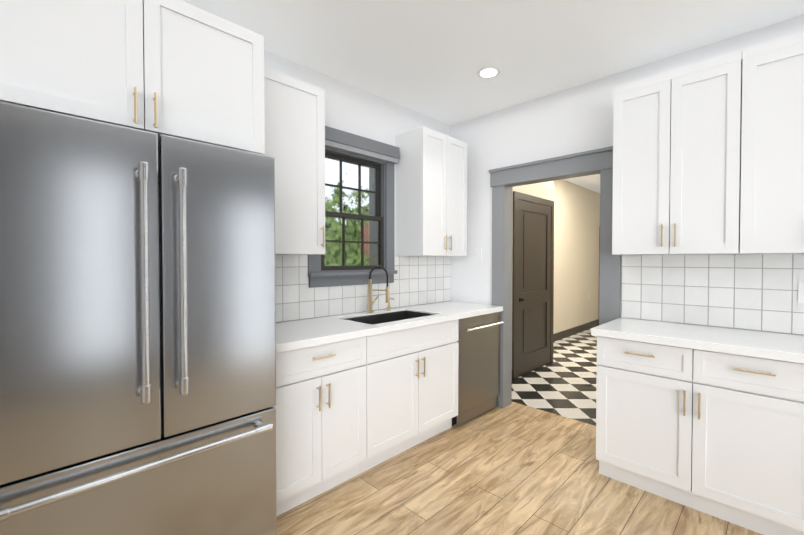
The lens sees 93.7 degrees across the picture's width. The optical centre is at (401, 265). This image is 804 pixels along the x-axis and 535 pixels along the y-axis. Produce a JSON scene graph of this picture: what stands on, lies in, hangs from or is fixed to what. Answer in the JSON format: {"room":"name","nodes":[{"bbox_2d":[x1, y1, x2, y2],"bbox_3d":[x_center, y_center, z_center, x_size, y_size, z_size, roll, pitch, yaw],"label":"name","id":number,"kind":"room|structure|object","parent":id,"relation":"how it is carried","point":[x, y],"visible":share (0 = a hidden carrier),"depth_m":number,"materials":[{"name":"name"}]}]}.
{"room":"kitchen","nodes":[
{"label":"kitchen","id":0,"kind":"room"},
{"bbox_2d":[264,50,449,322],"bbox_3d":[-1.084,-0.047,2.529,4.300,2.800,0.200,-1,1,-45],"label":"wall","id":1,"kind":"structure","parent":0,"point":[354,110],"depth_m":3.10,"materials":[{"name":"white paint"}]},
{"bbox_2d":[0,0,264,154],"bbox_3d":[-1.255,-0.854,1.738,1.018,0.590,0.654,-1,1,-45],"label":"upper cabinet","id":2,"kind":"object","parent":1,"relation":"attached to","point":[180,69],"visible":0.92,"depth_m":1.52,"materials":[{"name":"white wood"}]},
{"bbox_2d":[263,67,324,254],"bbox_3d":[-0.803,-0.617,2.399,0.546,1.085,0.364,-1,1,-45],"label":"upper cabinet","id":3,"kind":"object","parent":1,"relation":"attached to","point":[294,120],"visible":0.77,"depth_m":2.35,"materials":[{"name":"white wood"}]},
{"bbox_2d":[308,126,398,287],"bbox_3d":[-0.431,-0.441,3.115,0.870,1.190,0.285,-1,1,-45],"label":"window","id":4,"kind":"structure","parent":1,"relation":"in","point":[378,159],"depth_m":3.16,"materials":[{"name":"grey"}]},
{"bbox_2d":[275,255,450,322],"bbox_3d":[-0.303,0.148,3.161,2.303,0.466,0.010,-1,1,-45],"label":"backsplash","id":5,"kind":"structure","parent":1,"relation":"attached to","point":[419,280],"depth_m":3.08,"materials":[{"name":"tile"}]},
{"bbox_2d":[396,127,466,255],"bbox_3d":[0.298,-0.635,3.499,0.640,1.085,0.364,-1,1,-45],"label":"upper cabinet","id":6,"kind":"object","parent":1,"relation":"attached to","point":[431,192],"visible":1,"depth_m":3.33,"materials":[{"name":"white wood"}]},
{"bbox_2d":[182,0,803,192],"bbox_3d":[2.611,-1.485,3.335,11.100,0.050,5.150,-1,1,-45],"label":"ceiling","id":7,"kind":"structure","parent":0,"point":[430,58],"depth_m":2.39,"materials":[{"name":"white paint"}]},
{"bbox_2d":[477,66,499,77],"bbox_3d":[0.649,-1.447,2.824,0.170,0.008,0.170,-1,1,-45],"label":"recessed light","id":8,"kind":"object","parent":7,"relation":"in","point":[489,72],"visible":1,"depth_m":2.81,"materials":[{"name":"white"}]},
{"bbox_2d":[277,329,761,534],"bbox_3d":[2.611,1.365,3.381,11.100,0.050,5.150,-1,1,-45],"label":"floor","id":9,"kind":"structure","parent":0,"point":[513,468],"depth_m":2.32,"materials":[{"name":"brown wood"}]},
{"bbox_2d":[0,101,276,534],"bbox_3d":[-1.188,0.424,1.665,1.000,1.887,0.826,-1,1,-45],"label":"fridge","id":10,"kind":"object","parent":9,"relation":"on","point":[137,341],"visible":1,"depth_m":1.37,"materials":[{"name":"silver metal"}]},
{"bbox_2d":[274,337,366,515],"bbox_3d":[-0.662,0.900,2.366,0.665,0.913,0.644,-1,1,-45],"label":"base cabinet","id":11,"kind":"object","parent":9,"relation":"on","point":[321,435],"visible":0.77,"depth_m":2.16,"materials":[{"name":"white wood"}]},
{"bbox_2d":[360,319,458,472],"bbox_3d":[-0.082,0.890,2.946,0.971,0.913,0.644,-1,1,-45],"label":"base cabinet","id":12,"kind":"object","parent":9,"relation":"on","point":[411,387],"visible":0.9,"depth_m":2.69,"materials":[{"name":"white wood"}]},
{"bbox_2d":[276,301,502,352],"bbox_3d":[-0.081,0.409,2.943,2.303,0.045,0.638,-1,1,-45],"label":"countertop","id":13,"kind":"structure","parent":12,"relation":"on","point":[299,334],"depth_m":2.57,"materials":[{"name":"white stone"}]},
{"bbox_2d":[367,266,389,312],"bbox_3d":[-0.198,0.193,3.086,0.122,0.382,0.177,-1,1,-45],"label":"faucet","id":14,"kind":"object","parent":13,"relation":"on","point":[386,290],"visible":1,"depth_m":3.09,"materials":[{"name":"gold metal"}]},
{"bbox_2d":[345,310,435,324],"bbox_3d":[-0.083,0.523,2.930,0.722,0.248,0.392,-1,1,-45],"label":"sink basin","id":15,"kind":"object","parent":13,"relation":"in","point":[385,317],"visible":0.02,"depth_m":3.15,"materials":[{"name":"black metal"}]},
{"bbox_2d":[387,298,394,309],"bbox_3d":[-0.095,0.329,3.244,0.040,0.104,0.085,-1,1,-45],"label":"soap dispenser","id":16,"kind":"object","parent":13,"relation":"on","point":[388,307],"visible":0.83,"depth_m":3.25,"materials":[{"name":"gold metal"}]},
{"bbox_2d":[452,312,503,425],"bbox_3d":[0.511,0.882,3.497,0.638,0.911,0.646,-1,1,-45],"label":"dishwasher","id":17,"kind":"object","parent":9,"relation":"on","point":[479,369],"visible":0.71,"depth_m":3.28,"materials":[{"name":"silver metal"}]},
{"bbox_2d":[596,336,803,534],"bbox_3d":[1.784,0.901,2.257,0.643,0.913,0.980,-1,1,-45],"label":"base cabinet","id":18,"kind":"object","parent":9,"relation":"on","point":[718,435],"visible":1,"depth_m":2.02,"materials":[{"name":"white wood"}]},
{"bbox_2d":[591,318,803,363],"bbox_3d":[2.131,0.426,1.907,0.638,0.045,2.005,-1,1,-45],"label":"countertop","id":19,"kind":"structure","parent":18,"relation":"on","point":[772,345],"depth_m":2.13,"materials":[{"name":"white stone"}]},
{"bbox_2d":[512,181,552,272],"bbox_3d":[1.095,-0.084,4.833,1.800,2.800,0.920,-1,1,-45],"label":"wall","id":20,"kind":"structure","parent":0,"point":[543,190],"depth_m":4.78,"materials":[{"name":"beige paint"}]},
{"bbox_2d":[512,191,553,379],"bbox_3d":[1.686,0.225,4.728,1.080,2.185,0.067,-1,1,-45],"label":"hall door","id":21,"kind":"structure","parent":20,"relation":"in","point":[533,286],"depth_m":4.69,"materials":[{"name":"grey paint"}]},
{"bbox_2d":[553,179,599,333],"bbox_3d":[3.133,-0.123,7.235,4.480,2.800,0.400,-1,1,-45],"label":"wall","id":22,"kind":"structure","parent":0,"point":[576,239],"depth_m":7.07,"materials":[{"name":"beige paint"}]},
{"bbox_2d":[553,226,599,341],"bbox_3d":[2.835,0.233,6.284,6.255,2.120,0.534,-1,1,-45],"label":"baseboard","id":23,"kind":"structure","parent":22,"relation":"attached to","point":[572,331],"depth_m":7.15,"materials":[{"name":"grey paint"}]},
{"bbox_2d":[450,14,803,334],"bbox_3d":[1.999,-0.047,2.570,0.120,2.800,4.500,-1,1,-45],"label":"wall","id":24,"kind":"structure","parent":0,"point":[576,119],"depth_m":3.30,"materials":[{"name":"white paint"}]},
{"bbox_2d":[475,248,481,259],"bbox_3d":[0.751,-0.116,3.721,0.015,0.120,0.075,-1,1,-45],"label":"light switch","id":25,"kind":"object","parent":24,"relation":"attached to","point":[478,253],"visible":1,"depth_m":3.72,"materials":[{"name":"white plastic"}]},
{"bbox_2d":[489,146,620,407],"bbox_3d":[1.294,0.217,3.264,0.182,2.248,1.147,-1,1,-45],"label":"door frame","id":26,"kind":"structure","parent":24,"relation":"attached to","point":[504,181],"depth_m":3.31,"materials":[{"name":"grey wood"}]},
{"bbox_2d":[612,49,741,254],"bbox_3d":[1.770,-0.645,2.445,0.363,1.140,0.650,-1,1,-45],"label":"upper cabinet","id":27,"kind":"object","parent":24,"relation":"attached to","point":[677,161],"visible":1,"depth_m":2.31,"materials":[{"name":"white wood"}]},
{"bbox_2d":[621,254,803,334],"bbox_3d":[2.355,0.165,2.122,0.010,0.466,1.998,-1,1,-45],"label":"backsplash","id":28,"kind":"structure","parent":24,"relation":"attached to","point":[758,292],"depth_m":2.43,"materials":[{"name":"tile"}]},
{"bbox_2d":[798,282,803,302],"bbox_3d":[2.314,0.154,2.149,0.008,0.120,0.075,-1,1,-45],"label":"electrical outlet","id":29,"kind":"object","parent":28,"relation":"attached to","point":[800,292],"visible":1,"depth_m":2.17,"materials":[{"name":"white plastic"}]},
{"bbox_2d":[740,31,803,253],"bbox_3d":[2.231,-0.638,1.984,0.363,1.140,0.650,-1,1,-45],"label":"upper cabinet","id":30,"kind":"object","parent":24,"relation":"attached to","point":[772,181],"visible":0.98,"depth_m":2.02,"materials":[{"name":"white wood"}]},
{"label":"outside","id":31,"kind":"structure","parent":0,"visible":0},
{"bbox_2d":[324,158,368,265],"bbox_3d":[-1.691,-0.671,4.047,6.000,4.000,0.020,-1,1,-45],"label":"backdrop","id":32,"kind":"structure","parent":31,"point":[330,253],"depth_m":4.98,"materials":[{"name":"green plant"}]}
]}

